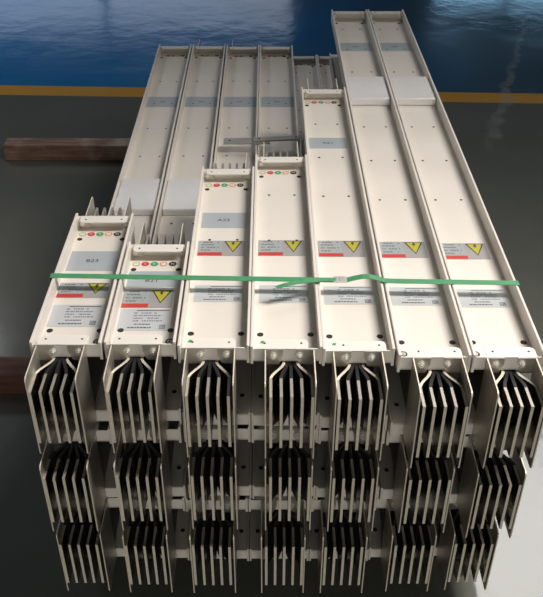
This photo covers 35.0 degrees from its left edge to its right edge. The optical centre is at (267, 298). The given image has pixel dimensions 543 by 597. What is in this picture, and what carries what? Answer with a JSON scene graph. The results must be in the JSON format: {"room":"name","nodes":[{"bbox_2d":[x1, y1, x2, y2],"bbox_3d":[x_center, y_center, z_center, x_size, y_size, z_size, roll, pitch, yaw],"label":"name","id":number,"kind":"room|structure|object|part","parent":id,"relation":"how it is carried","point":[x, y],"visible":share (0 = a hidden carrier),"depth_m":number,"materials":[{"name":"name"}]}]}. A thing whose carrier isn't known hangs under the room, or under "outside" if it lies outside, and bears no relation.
{"room":"factory floor","nodes":[
{"label":"factory floor","id":0,"kind":"room"},
{"bbox_2d":[183,42,301,528],"bbox_3d":[-0.029,-0.319,2.736,0.286,0.227,2.475,0,36,0],"label":"busbar trunking","id":1,"kind":"object","parent":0,"point":[214,471],"depth_m":2.78,"materials":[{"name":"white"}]},
{"bbox_3d":[-0.139,0.375,1.773,0.034,0.194,0.100,0,36,0],"label":"plate","id":2,"kind":"part","parent":1,"relation":"part of","materials":[{"name":"beige metal"}]},
{"bbox_2d":[177,153,254,456],"bbox_3d":[-0.103,-0.040,1.990,0.137,0.214,0.940,0,36,0],"label":"busbar trunking","id":3,"kind":"object","parent":1,"relation":"on","point":[213,344],"visible":0.99,"depth_m":1.78,"materials":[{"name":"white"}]},
{"bbox_3d":[-0.139,0.202,1.647,0.034,0.194,0.100,0,36,0],"label":"plate","id":4,"kind":"part","parent":3,"relation":"part of","materials":[{"name":"metal"}]},
{"bbox_3d":[-0.133,-0.286,2.330,0.034,0.194,0.100,0,36,0],"label":"plate","id":5,"kind":"part","parent":3,"relation":"part of","materials":[{"name":"beige metal"}]},
{"bbox_3d":[-0.103,0.096,1.651,0.128,0.030,0.030,0,36,0],"label":"plate","id":6,"kind":"part","parent":3,"relation":"part of","materials":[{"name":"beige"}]},
{"bbox_3d":[-0.103,0.236,1.751,0.128,0.030,0.030,0,36,0],"label":"plate","id":7,"kind":"part","parent":3,"relation":"part of","materials":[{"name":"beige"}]},
{"bbox_3d":[-0.079,0.202,1.647,0.034,0.194,0.100,0,36,0],"label":"plate","id":8,"kind":"part","parent":3,"relation":"part of","materials":[{"name":"beige metal"}]},
{"bbox_3d":[-0.103,-0.316,2.228,0.128,0.030,0.030,0,36,0],"label":"plate","id":9,"kind":"part","parent":3,"relation":"part of","materials":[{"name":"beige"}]},
{"bbox_3d":[-0.104,0.269,1.777,0.128,0.030,0.030,0,36,0],"label":"plate","id":10,"kind":"part","parent":1,"relation":"part of","materials":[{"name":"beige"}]},
{"bbox_3d":[-0.104,0.409,1.877,0.128,0.030,0.030,0,36,0],"label":"plate","id":11,"kind":"part","parent":1,"relation":"part of","materials":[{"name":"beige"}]},
{"bbox_3d":[-0.080,0.375,1.773,0.034,0.194,0.100,0,36,0],"label":"plate","id":12,"kind":"part","parent":1,"relation":"part of","materials":[{"name":"metal"}]},
{"bbox_3d":[-0.104,-1.036,3.603,0.128,0.030,0.030,0,36,0],"label":"plate","id":13,"kind":"part","parent":1,"relation":"part of","materials":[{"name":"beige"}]},
{"bbox_3d":[-0.070,-0.520,2.838,0.153,0.006,0.040,-1,36,-1],"label":"metal strip","id":14,"kind":"part","parent":1,"relation":"part of","materials":[{"name":"grey metal"}]},
{"bbox_3d":[0.032,-0.527,2.838,0.162,0.006,0.028,-3,36,-4],"label":"metal strip","id":15,"kind":"part","parent":1,"relation":"part of","materials":[{"name":"grey metal"}]},
{"bbox_2d":[0,0,542,596],"bbox_3d":[0.000,-1.167,4.697,18.000,0.100,19.000,0,36,0],"label":"floor","id":16,"kind":"structure","parent":0,"point":[69,68],"depth_m":3.96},
{"bbox_2d":[0,357,50,392],"bbox_3d":[-0.186,0.231,2.593,1.413,0.072,0.090,0,36,0],"label":"bearer","id":17,"kind":"object","parent":16,"relation":"on","point":[13,370],"visible":0.02,"depth_m":2.56,"materials":[{"name":"red wood"}]},
{"bbox_2d":[426,503,498,589],"bbox_3d":[0.440,-0.017,2.693,0.137,0.214,2.040,0,36,0],"label":"busbar trunking","id":18,"kind":"object","parent":17,"relation":"on","point":[476,551],"visible":0.2,"depth_m":1.88,"materials":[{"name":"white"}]},
{"bbox_3d":[0.409,0.545,1.903,0.034,0.194,0.100,0,36,0],"label":"plate","id":19,"kind":"part","parent":18,"relation":"part of","materials":[{"name":"beige metal"}]},
{"bbox_2d":[440,434,526,537],"bbox_3d":[0.448,-0.168,2.537,0.137,0.214,2.019,0,36,0],"label":"busbar trunking","id":20,"kind":"object","parent":18,"relation":"on","point":[490,491],"visible":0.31,"depth_m":1.73,"materials":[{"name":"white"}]},
{"bbox_3d":[0.448,0.422,1.859,0.128,0.030,0.030,0,36,0],"label":"plate","id":21,"kind":"part","parent":20,"relation":"part of","materials":[{"name":"beige metal"}]},
{"bbox_2d":[368,9,542,467],"bbox_3d":[0.451,-0.388,2.476,0.137,0.214,2.191,0,36,0],"label":"busbar trunking","id":22,"kind":"object","parent":20,"relation":"on","point":[503,339],"visible":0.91,"depth_m":1.89,"materials":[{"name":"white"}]},
{"bbox_3d":[0.451,-1.084,3.303,0.128,0.030,0.030,0,36,0],"label":"plate","id":23,"kind":"part","parent":22,"relation":"part of","materials":[{"name":"beige metal"}]},
{"bbox_2d":[390,77,435,104],"bbox_3d":[0.451,-0.653,2.701,0.124,0.024,0.185,0,36,0],"label":"outlet","id":24,"kind":"object","parent":22,"relation":"attached to","point":[407,90],"depth_m":2.67,"materials":[{"name":"white plastic"}]},
{"bbox_3d":[0.451,0.252,1.728,0.128,0.030,0.030,0,36,0],"label":"plate","id":25,"kind":"part","parent":22,"relation":"part of","materials":[{"name":"beige metal"}]},
{"bbox_3d":[0.426,0.218,1.624,0.034,0.194,0.100,0,36,0],"label":"plate","id":26,"kind":"part","parent":22,"relation":"part of","materials":[{"name":"beige metal"}]},
{"bbox_3d":[0.451,0.113,1.628,0.128,0.030,0.030,0,36,0],"label":"plate","id":27,"kind":"part","parent":22,"relation":"part of","materials":[{"name":"beige metal"}]},
{"bbox_3d":[0.485,0.218,1.624,0.034,0.194,0.100,0,36,0],"label":"plate","id":28,"kind":"part","parent":22,"relation":"part of","materials":[{"name":"beige metal"}]},
{"bbox_3d":[0.423,0.388,1.755,0.034,0.194,0.100,0,36,0],"label":"plate","id":29,"kind":"part","parent":20,"relation":"part of","materials":[{"name":"beige metal"}]},
{"bbox_3d":[0.448,0.282,1.759,0.128,0.030,0.030,0,36,0],"label":"plate","id":30,"kind":"part","parent":20,"relation":"part of","materials":[{"name":"beige metal"}]},
{"bbox_3d":[0.482,0.388,1.755,0.034,0.194,0.100,0,36,0],"label":"plate","id":31,"kind":"part","parent":20,"relation":"part of","materials":[{"name":"beige metal"}]},
{"bbox_3d":[0.469,0.545,1.903,0.034,0.194,0.100,0,36,0],"label":"plate","id":32,"kind":"part","parent":18,"relation":"part of","materials":[{"name":"metal"}]},
{"bbox_2d":[3,138,130,159],"bbox_3d":[-0.277,-0.667,3.849,1.793,0.072,0.086,0,36,0],"label":"bearer","id":33,"kind":"object","parent":16,"relation":"on","point":[14,148],"visible":0.44,"depth_m":3.82,"materials":[{"name":"brown wood"}]},
{"bbox_2d":[56,497,124,590],"bbox_3d":[-0.389,-0.108,2.821,0.137,0.214,2.358,0,36,0],"label":"busbar trunking","id":34,"kind":"object","parent":33,"relation":"on","point":[80,544],"visible":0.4,"depth_m":1.88,"materials":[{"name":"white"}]},
{"bbox_3d":[-0.428,0.546,1.901,0.034,0.194,0.100,0,36,0],"label":"plate","id":35,"kind":"part","parent":34,"relation":"part of","materials":[{"name":"metal"}]},
{"bbox_3d":[-0.369,0.546,1.901,0.034,0.194,0.100,0,36,0],"label":"plate","id":36,"kind":"part","parent":34,"relation":"part of","materials":[{"name":"beige metal"}]},
{"bbox_3d":[-0.389,0.441,1.905,0.128,0.030,0.030,0,36,0],"label":"plate","id":37,"kind":"part","parent":34,"relation":"part of","materials":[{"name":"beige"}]},
{"bbox_2d":[39,45,191,530],"bbox_3d":[-0.389,-0.285,2.701,0.137,0.214,2.388,0,36,0],"label":"busbar trunking","id":38,"kind":"object","parent":34,"relation":"on","point":[72,478],"visible":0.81,"depth_m":2.52,"materials":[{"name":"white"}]},
{"bbox_3d":[-0.428,0.378,1.769,0.034,0.194,0.100,0,36,0],"label":"plate","id":39,"kind":"part","parent":38,"relation":"part of","materials":[{"name":"beige metal"}]},
{"bbox_2d":[24,197,134,453],"bbox_3d":[-0.386,0.028,1.895,0.137,0.214,0.687,0,36,0],"label":"busbar trunking","id":40,"kind":"object","parent":38,"relation":"on","point":[67,392],"visible":0.92,"depth_m":1.73,"materials":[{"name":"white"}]},
{"bbox_3d":[-0.425,0.196,1.655,0.034,0.194,0.100,0,36,0],"label":"plate","id":41,"kind":"part","parent":40,"relation":"part of","materials":[{"name":"beige metal"}]},
{"bbox_3d":[-0.386,0.091,1.659,0.128,0.030,0.030,0,36,0],"label":"plate","id":42,"kind":"part","parent":40,"relation":"part of","materials":[{"name":"white metal"}]},
{"bbox_3d":[-0.366,0.196,1.655,0.034,0.194,0.100,0,36,0],"label":"plate","id":43,"kind":"part","parent":40,"relation":"part of","materials":[{"name":"beige metal"}]},
{"bbox_3d":[-0.416,-0.145,2.132,0.034,0.194,0.100,0,36,0],"label":"plate","id":44,"kind":"part","parent":40,"relation":"part of","materials":[{"name":"beige metal"}]},
{"bbox_3d":[-0.386,0.230,1.759,0.128,0.030,0.030,0,36,0],"label":"plate","id":45,"kind":"part","parent":40,"relation":"part of","materials":[{"name":"white metal"}]},
{"bbox_3d":[-0.386,-0.175,2.031,0.128,0.030,0.030,0,36,0],"label":"plate","id":46,"kind":"part","parent":40,"relation":"part of","materials":[{"name":"white metal"}]},
{"bbox_3d":[-0.356,-0.145,2.132,0.034,0.194,0.100,0,36,0],"label":"plate","id":47,"kind":"part","parent":40,"relation":"part of","materials":[{"name":"beige metal"}]},
{"bbox_3d":[-0.389,0.272,1.773,0.128,0.030,0.030,0,36,0],"label":"plate","id":48,"kind":"part","parent":38,"relation":"part of","materials":[{"name":"white metal"}]},
{"bbox_3d":[-0.369,0.378,1.769,0.034,0.194,0.100,0,36,0],"label":"plate","id":49,"kind":"part","parent":38,"relation":"part of","materials":[{"name":"beige metal"}]},
{"bbox_3d":[-0.389,0.412,1.873,0.128,0.030,0.030,0,36,0],"label":"plate","id":50,"kind":"part","parent":38,"relation":"part of","materials":[{"name":"white metal"}]},
{"bbox_2d":[114,179,160,214],"bbox_3d":[-0.389,-0.306,2.584,0.124,0.024,0.193,0,36,0],"label":"outlet","id":51,"kind":"object","parent":38,"relation":"attached to","point":[145,194],"depth_m":2.56,"materials":[{"name":"white metal"}]},
{"bbox_3d":[-0.389,-1.039,3.608,0.128,0.030,0.030,0,36,0],"label":"plate","id":52,"kind":"part","parent":38,"relation":"part of","materials":[{"name":"white metal"}]},
{"bbox_3d":[-0.389,0.580,2.005,0.128,0.030,0.030,0,36,0],"label":"plate","id":53,"kind":"part","parent":34,"relation":"part of","materials":[{"name":"white metal"}]},
{"bbox_2d":[122,496,190,591],"bbox_3d":[-0.251,-0.107,2.819,0.137,0.214,2.362,0,36,0],"label":"busbar trunking","id":54,"kind":"object","parent":33,"relation":"on","point":[145,542],"visible":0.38,"depth_m":1.89,"materials":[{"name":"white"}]},
{"bbox_3d":[-0.289,0.549,1.898,0.034,0.194,0.100,0,36,0],"label":"plate","id":55,"kind":"part","parent":54,"relation":"part of","materials":[{"name":"beige metal"}]},
{"bbox_3d":[-0.251,0.443,1.902,0.128,0.030,0.030,0,36,0],"label":"plate","id":56,"kind":"part","parent":54,"relation":"part of","materials":[{"name":"white metal"}]},
{"bbox_3d":[-0.229,0.549,1.898,0.034,0.194,0.100,0,36,0],"label":"plate","id":57,"kind":"part","parent":54,"relation":"part of","materials":[{"name":"beige metal"}]},
{"bbox_2d":[113,39,225,529],"bbox_3d":[-0.246,-0.315,2.742,0.137,0.214,2.483,0,36,0],"label":"busbar trunking","id":58,"kind":"object","parent":54,"relation":"on","point":[142,472],"visible":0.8,"depth_m":2.50,"materials":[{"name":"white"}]},
{"bbox_3d":[-0.284,0.376,1.771,0.034,0.194,0.100,0,36,0],"label":"plate","id":59,"kind":"part","parent":58,"relation":"part of","materials":[{"name":"beige metal"}]},
{"bbox_2d":[103,223,189,452],"bbox_3d":[-0.244,0.064,1.844,0.137,0.214,0.559,0,36,0],"label":"busbar trunking","id":60,"kind":"object","parent":58,"relation":"on","point":[142,331],"visible":0.95,"depth_m":1.72,"materials":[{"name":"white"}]},
{"bbox_3d":[-0.282,0.196,1.655,0.034,0.194,0.100,0,36,0],"label":"plate","id":61,"kind":"part","parent":60,"relation":"part of","materials":[{"name":"beige metal"}]},
{"bbox_3d":[-0.244,0.090,1.660,0.128,0.030,0.030,0,36,0],"label":"plate","id":62,"kind":"part","parent":60,"relation":"part of","materials":[{"name":"white metal"}]},
{"bbox_3d":[-0.274,-0.071,2.029,0.034,0.194,0.100,0,36,0],"label":"plate","id":63,"kind":"part","parent":60,"relation":"part of","materials":[{"name":"beige metal"}]},
{"bbox_3d":[-0.223,0.196,1.655,0.034,0.194,0.100,0,36,0],"label":"plate","id":64,"kind":"part","parent":60,"relation":"part of","materials":[{"name":"beige metal"}]},
{"bbox_3d":[-0.244,-0.101,1.927,0.128,0.030,0.030,0,36,0],"label":"plate","id":65,"kind":"part","parent":60,"relation":"part of","materials":[{"name":"white metal"}]},
{"bbox_3d":[-0.244,0.230,1.760,0.128,0.030,0.030,0,36,0],"label":"plate","id":66,"kind":"part","parent":60,"relation":"part of","materials":[{"name":"white metal"}]},
{"bbox_3d":[-0.215,-0.071,2.029,0.034,0.194,0.100,0,36,0],"label":"plate","id":67,"kind":"part","parent":60,"relation":"part of","materials":[{"name":"beige metal"}]},
{"bbox_3d":[-0.246,0.271,1.775,0.128,0.030,0.030,0,36,0],"label":"plate","id":68,"kind":"part","parent":58,"relation":"part of","materials":[{"name":"white metal"}]},
{"bbox_3d":[-0.225,0.376,1.771,0.034,0.194,0.100,0,36,0],"label":"plate","id":69,"kind":"part","parent":58,"relation":"part of","materials":[{"name":"beige metal"}]},
{"bbox_3d":[-0.246,0.410,1.875,0.128,0.030,0.030,0,36,0],"label":"plate","id":70,"kind":"part","parent":58,"relation":"part of","materials":[{"name":"white metal"}]},
{"bbox_2d":[162,179,199,214],"bbox_3d":[-0.246,-0.306,2.584,0.124,0.024,0.193,0,36,0],"label":"outlet","id":71,"kind":"object","parent":58,"relation":"attached to","point":[179,196],"depth_m":2.56,"materials":[{"name":"white metal"}]},
{"bbox_3d":[-0.246,-1.039,3.608,0.128,0.030,0.030,0,36,0],"label":"plate","id":72,"kind":"part","parent":58,"relation":"part of","materials":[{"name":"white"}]},
{"bbox_3d":[-0.251,0.583,2.002,0.128,0.030,0.030,0,36,0],"label":"plate","id":73,"kind":"part","parent":54,"relation":"part of","materials":[{"name":"white metal"}]},
{"bbox_2d":[185,476,249,592],"bbox_3d":[-0.113,-0.106,2.819,0.137,0.214,2.364,0,36,0],"label":"busbar trunking","id":74,"kind":"object","parent":33,"relation":"on","point":[218,538],"visible":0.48,"depth_m":1.89,"materials":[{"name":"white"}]},
{"bbox_3d":[-0.148,0.550,1.896,0.034,0.194,0.100,0,36,0],"label":"plate","id":75,"kind":"part","parent":74,"relation":"part of","materials":[{"name":"metal"}]},
{"bbox_3d":[-0.113,0.444,1.901,0.128,0.030,0.030,0,36,0],"label":"plate","id":76,"kind":"part","parent":74,"relation":"part of","materials":[{"name":"white metal"}]},
{"bbox_3d":[-0.088,0.550,1.896,0.034,0.194,0.100,0,36,0],"label":"plate","id":77,"kind":"part","parent":74,"relation":"part of","materials":[{"name":"metal"}]},
{"bbox_3d":[-0.113,0.584,2.000,0.128,0.030,0.030,0,36,0],"label":"plate","id":78,"kind":"part","parent":74,"relation":"part of","materials":[{"name":"white metal"}]},
{"bbox_2d":[248,457,308,592],"bbox_3d":[0.026,-0.106,2.819,0.137,0.214,2.364,0,36,0],"label":"busbar trunking","id":79,"kind":"object","parent":33,"relation":"on","point":[284,539],"visible":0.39,"depth_m":1.89,"materials":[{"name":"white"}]},
{"bbox_3d":[0.002,0.550,1.896,0.034,0.194,0.100,0,36,0],"label":"plate","id":80,"kind":"part","parent":79,"relation":"part of","materials":[{"name":"beige metal"}]},
{"bbox_3d":[0.026,0.444,1.901,0.128,0.030,0.030,0,36,0],"label":"plate","id":81,"kind":"part","parent":79,"relation":"part of","materials":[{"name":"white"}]},
{"bbox_3d":[0.026,0.584,2.000,0.128,0.030,0.030,0,36,0],"label":"plate","id":82,"kind":"part","parent":79,"relation":"part of","materials":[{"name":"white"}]},
{"bbox_2d":[251,45,317,529],"bbox_3d":[0.034,-0.284,2.699,0.137,0.214,2.379,0,36,0],"label":"busbar trunking","id":83,"kind":"object","parent":79,"relation":"on","point":[285,471],"visible":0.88,"depth_m":1.92,"materials":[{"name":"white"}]},
{"bbox_3d":[0.011,0.376,1.771,0.034,0.194,0.100,0,36,0],"label":"plate","id":84,"kind":"part","parent":83,"relation":"part of","materials":[{"name":"beige metal"}]},
{"bbox_3d":[0.034,-1.036,3.603,0.128,0.030,0.030,0,36,0],"label":"plate","id":85,"kind":"part","parent":83,"relation":"part of","materials":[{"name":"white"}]},
{"bbox_3d":[0.034,0.410,1.875,0.128,0.030,0.030,0,36,0],"label":"plate","id":86,"kind":"part","parent":83,"relation":"part of","materials":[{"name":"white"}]},
{"bbox_3d":[0.034,0.271,1.775,0.128,0.030,0.030,0,36,0],"label":"plate","id":87,"kind":"part","parent":83,"relation":"part of","materials":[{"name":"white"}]},
{"bbox_2d":[250,142,322,458],"bbox_3d":[0.035,-0.059,2.017,0.137,0.214,1.012,0,36,0],"label":"busbar trunking","id":88,"kind":"object","parent":83,"relation":"on","point":[286,346],"visible":1,"depth_m":1.80,"materials":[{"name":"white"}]},
{"bbox_3d":[0.011,0.204,1.644,0.034,0.194,0.100,0,36,0],"label":"plate","id":89,"kind":"part","parent":88,"relation":"part of","materials":[{"name":"beige metal"}]},
{"bbox_3d":[0.035,-0.357,2.285,0.128,0.030,0.030,0,36,0],"label":"plate","id":90,"kind":"part","parent":88,"relation":"part of","materials":[{"name":"white metal"}]},
{"bbox_3d":[0.035,0.238,1.748,0.128,0.030,0.030,0,36,0],"label":"plate","id":91,"kind":"part","parent":88,"relation":"part of","materials":[{"name":"white metal"}]},
{"bbox_3d":[0.035,0.098,1.649,0.128,0.030,0.030,0,36,0],"label":"plate","id":92,"kind":"part","parent":88,"relation":"part of","materials":[{"name":"white metal"}]},
{"bbox_3d":[0.071,0.204,1.644,0.034,0.194,0.100,0,36,0],"label":"plate","id":93,"kind":"part","parent":88,"relation":"part of","materials":[{"name":"beige metal"}]},
{"bbox_3d":[0.070,0.376,1.771,0.034,0.194,0.100,0,36,0],"label":"plate","id":94,"kind":"part","parent":83,"relation":"part of","materials":[{"name":"beige metal"}]},
{"bbox_3d":[0.062,0.550,1.896,0.034,0.194,0.100,0,36,0],"label":"plate","id":95,"kind":"part","parent":79,"relation":"part of","materials":[{"name":"beige metal"}]},
{"bbox_2d":[293,55,368,592],"bbox_3d":[0.164,-0.250,3.020,0.137,0.214,2.859,0,36,0],"label":"busbar trunking","id":96,"kind":"object","parent":33,"relation":"on","point":[345,540],"visible":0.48,"depth_m":1.90,"materials":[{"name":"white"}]},
{"bbox_3d":[0.164,-1.141,4.119,0.128,0.030,0.030,0,36,0],"label":"plate","id":97,"kind":"part","parent":96,"relation":"part of","materials":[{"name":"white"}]},
{"bbox_3d":[0.132,0.550,1.896,0.034,0.194,0.100,0,36,0],"label":"plate","id":98,"kind":"part","parent":96,"relation":"part of","materials":[{"name":"metal"}]},
{"bbox_3d":[0.164,0.584,2.000,0.128,0.030,0.030,0,36,0],"label":"plate","id":99,"kind":"part","parent":96,"relation":"part of","materials":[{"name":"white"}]},
{"bbox_3d":[0.164,0.444,1.901,0.128,0.030,0.030,0,36,0],"label":"plate","id":100,"kind":"part","parent":96,"relation":"part of","materials":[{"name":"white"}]},
{"bbox_2d":[299,140,385,530],"bbox_3d":[0.172,-0.016,2.324,0.137,0.214,1.462,0,36,0],"label":"busbar trunking","id":101,"kind":"object","parent":96,"relation":"on","point":[351,473],"visible":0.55,"depth_m":1.76,"materials":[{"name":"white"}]},
{"bbox_3d":[0.140,0.378,1.769,0.034,0.194,0.100,0,36,0],"label":"plate","id":102,"kind":"part","parent":101,"relation":"part of","materials":[{"name":"beige metal"}]},
{"bbox_3d":[0.172,0.272,1.773,0.128,0.030,0.030,0,36,0],"label":"plate","id":103,"kind":"part","parent":101,"relation":"part of","materials":[{"name":"white metal"}]},
{"bbox_2d":[300,78,394,460],"bbox_3d":[0.171,-0.194,2.205,0.137,0.214,1.487,0,36,0],"label":"busbar trunking","id":104,"kind":"object","parent":101,"relation":"on","point":[356,330],"visible":0.99,"depth_m":1.85,"materials":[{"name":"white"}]},
{"bbox_2d":[49,273,519,288],"bbox_3d":[0.031,0.228,1.971,0.986,0.658,0.061,1,36,1],"label":"strap","id":105,"kind":"object","parent":104,"relation":"attached to","point":[290,281],"visible":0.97,"depth_m":1.80,"materials":[{"name":"green plastic"}]},
{"bbox_3d":[0.171,-0.629,2.667,0.128,0.030,0.030,0,36,0],"label":"plate","id":106,"kind":"part","parent":104,"relation":"part of","materials":[{"name":"white metal"}]},
{"bbox_3d":[0.140,0.207,1.639,0.034,0.194,0.100,0,36,0],"label":"plate","id":107,"kind":"part","parent":104,"relation":"part of","materials":[{"name":"beige metal"}]},
{"bbox_3d":[0.171,0.241,1.743,0.128,0.030,0.030,0,36,0],"label":"plate","id":108,"kind":"part","parent":104,"relation":"part of","materials":[{"name":"white metal"}]},
{"bbox_3d":[0.171,0.102,1.644,0.128,0.030,0.030,0,36,0],"label":"plate","id":109,"kind":"part","parent":104,"relation":"part of","materials":[{"name":"white metal"}]},
{"bbox_3d":[0.199,0.207,1.639,0.034,0.194,0.100,0,36,0],"label":"plate","id":110,"kind":"part","parent":104,"relation":"part of","materials":[{"name":"beige metal"}]},
{"bbox_3d":[0.172,0.412,1.873,0.128,0.030,0.030,0,36,0],"label":"plate","id":111,"kind":"part","parent":101,"relation":"part of","materials":[{"name":"white metal"}]},
{"bbox_3d":[0.199,0.378,1.769,0.034,0.194,0.100,0,36,0],"label":"plate","id":112,"kind":"part","parent":101,"relation":"part of","materials":[{"name":"beige metal"}]},
{"bbox_3d":[0.192,0.550,1.896,0.034,0.194,0.100,0,36,0],"label":"plate","id":113,"kind":"part","parent":96,"relation":"part of","materials":[{"name":"beige metal"}]},
{"bbox_2d":[317,55,436,591],"bbox_3d":[0.302,-0.252,3.022,0.137,0.214,2.855,0,36,0],"label":"busbar trunking","id":114,"kind":"object","parent":33,"relation":"on","point":[414,545],"visible":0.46,"depth_m":1.89,"materials":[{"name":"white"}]},
{"bbox_3d":[0.302,-1.141,4.119,0.128,0.030,0.030,0,36,0],"label":"plate","id":115,"kind":"part","parent":114,"relation":"part of","materials":[{"name":"white metal"}]},
{"bbox_3d":[0.302,0.581,2.004,0.128,0.030,0.030,0,36,0],"label":"plate","id":116,"kind":"part","parent":114,"relation":"part of","materials":[{"name":"white metal"}]},
{"bbox_3d":[0.278,0.547,1.899,0.034,0.194,0.100,0,36,0],"label":"plate","id":117,"kind":"part","parent":114,"relation":"part of","materials":[{"name":"beige metal"}]},
{"bbox_3d":[0.302,0.442,1.904,0.128,0.030,0.030,0,36,0],"label":"plate","id":118,"kind":"part","parent":114,"relation":"part of","materials":[{"name":"white metal"}]},
{"bbox_2d":[377,426,454,532],"bbox_3d":[0.311,-0.015,2.322,0.137,0.214,1.466,0,36,0],"label":"busbar trunking","id":119,"kind":"object","parent":114,"relation":"on","point":[428,483],"visible":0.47,"depth_m":1.75,"materials":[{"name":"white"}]},
{"bbox_3d":[0.311,0.414,1.869,0.128,0.030,0.030,0,36,0],"label":"plate","id":120,"kind":"part","parent":119,"relation":"part of","materials":[{"name":"white metal"}]},
{"bbox_3d":[0.287,0.380,1.765,0.034,0.194,0.100,0,36,0],"label":"plate","id":121,"kind":"part","parent":119,"relation":"part of","materials":[{"name":"beige metal"}]},
{"bbox_2d":[329,9,472,467],"bbox_3d":[0.312,-0.388,2.476,0.137,0.214,2.191,0,36,0],"label":"busbar trunking","id":122,"kind":"object","parent":119,"relation":"on","point":[425,402],"visible":0.98,"depth_m":1.90,"materials":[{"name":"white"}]},
{"bbox_3d":[0.312,-1.084,3.303,0.128,0.030,0.030,0,36,0],"label":"plate","id":123,"kind":"part","parent":122,"relation":"part of","materials":[{"name":"white metal"}]},
{"bbox_2d":[346,77,389,104],"bbox_3d":[0.312,-0.653,2.701,0.124,0.024,0.185,0,36,0],"label":"outlet","id":124,"kind":"object","parent":122,"relation":"attached to","point":[361,90],"depth_m":2.67,"materials":[{"name":"white plastic"}]},
{"bbox_3d":[0.312,0.252,1.728,0.128,0.030,0.030,0,36,0],"label":"plate","id":125,"kind":"part","parent":122,"relation":"part of","materials":[{"name":"white metal"}]},
{"bbox_3d":[0.288,0.218,1.624,0.034,0.194,0.100,0,36,0],"label":"plate","id":126,"kind":"part","parent":122,"relation":"part of","materials":[{"name":"beige metal"}]},
{"bbox_3d":[0.312,0.113,1.628,0.128,0.030,0.030,0,36,0],"label":"plate","id":127,"kind":"part","parent":122,"relation":"part of","materials":[{"name":"white metal"}]},
{"bbox_3d":[0.347,0.218,1.624,0.034,0.194,0.100,0,36,0],"label":"plate","id":128,"kind":"part","parent":122,"relation":"part of","materials":[{"name":"metal"}]},
{"bbox_3d":[0.311,0.275,1.770,0.128,0.030,0.030,0,36,0],"label":"plate","id":129,"kind":"part","parent":119,"relation":"part of","materials":[{"name":"white metal"}]},
{"bbox_3d":[0.346,0.380,1.765,0.034,0.194,0.100,0,36,0],"label":"plate","id":130,"kind":"part","parent":119,"relation":"part of","materials":[{"name":"beige metal"}]},
{"bbox_3d":[0.337,0.547,1.899,0.034,0.194,0.100,0,36,0],"label":"plate","id":131,"kind":"part","parent":114,"relation":"part of","materials":[{"name":"metal"}]}
]}

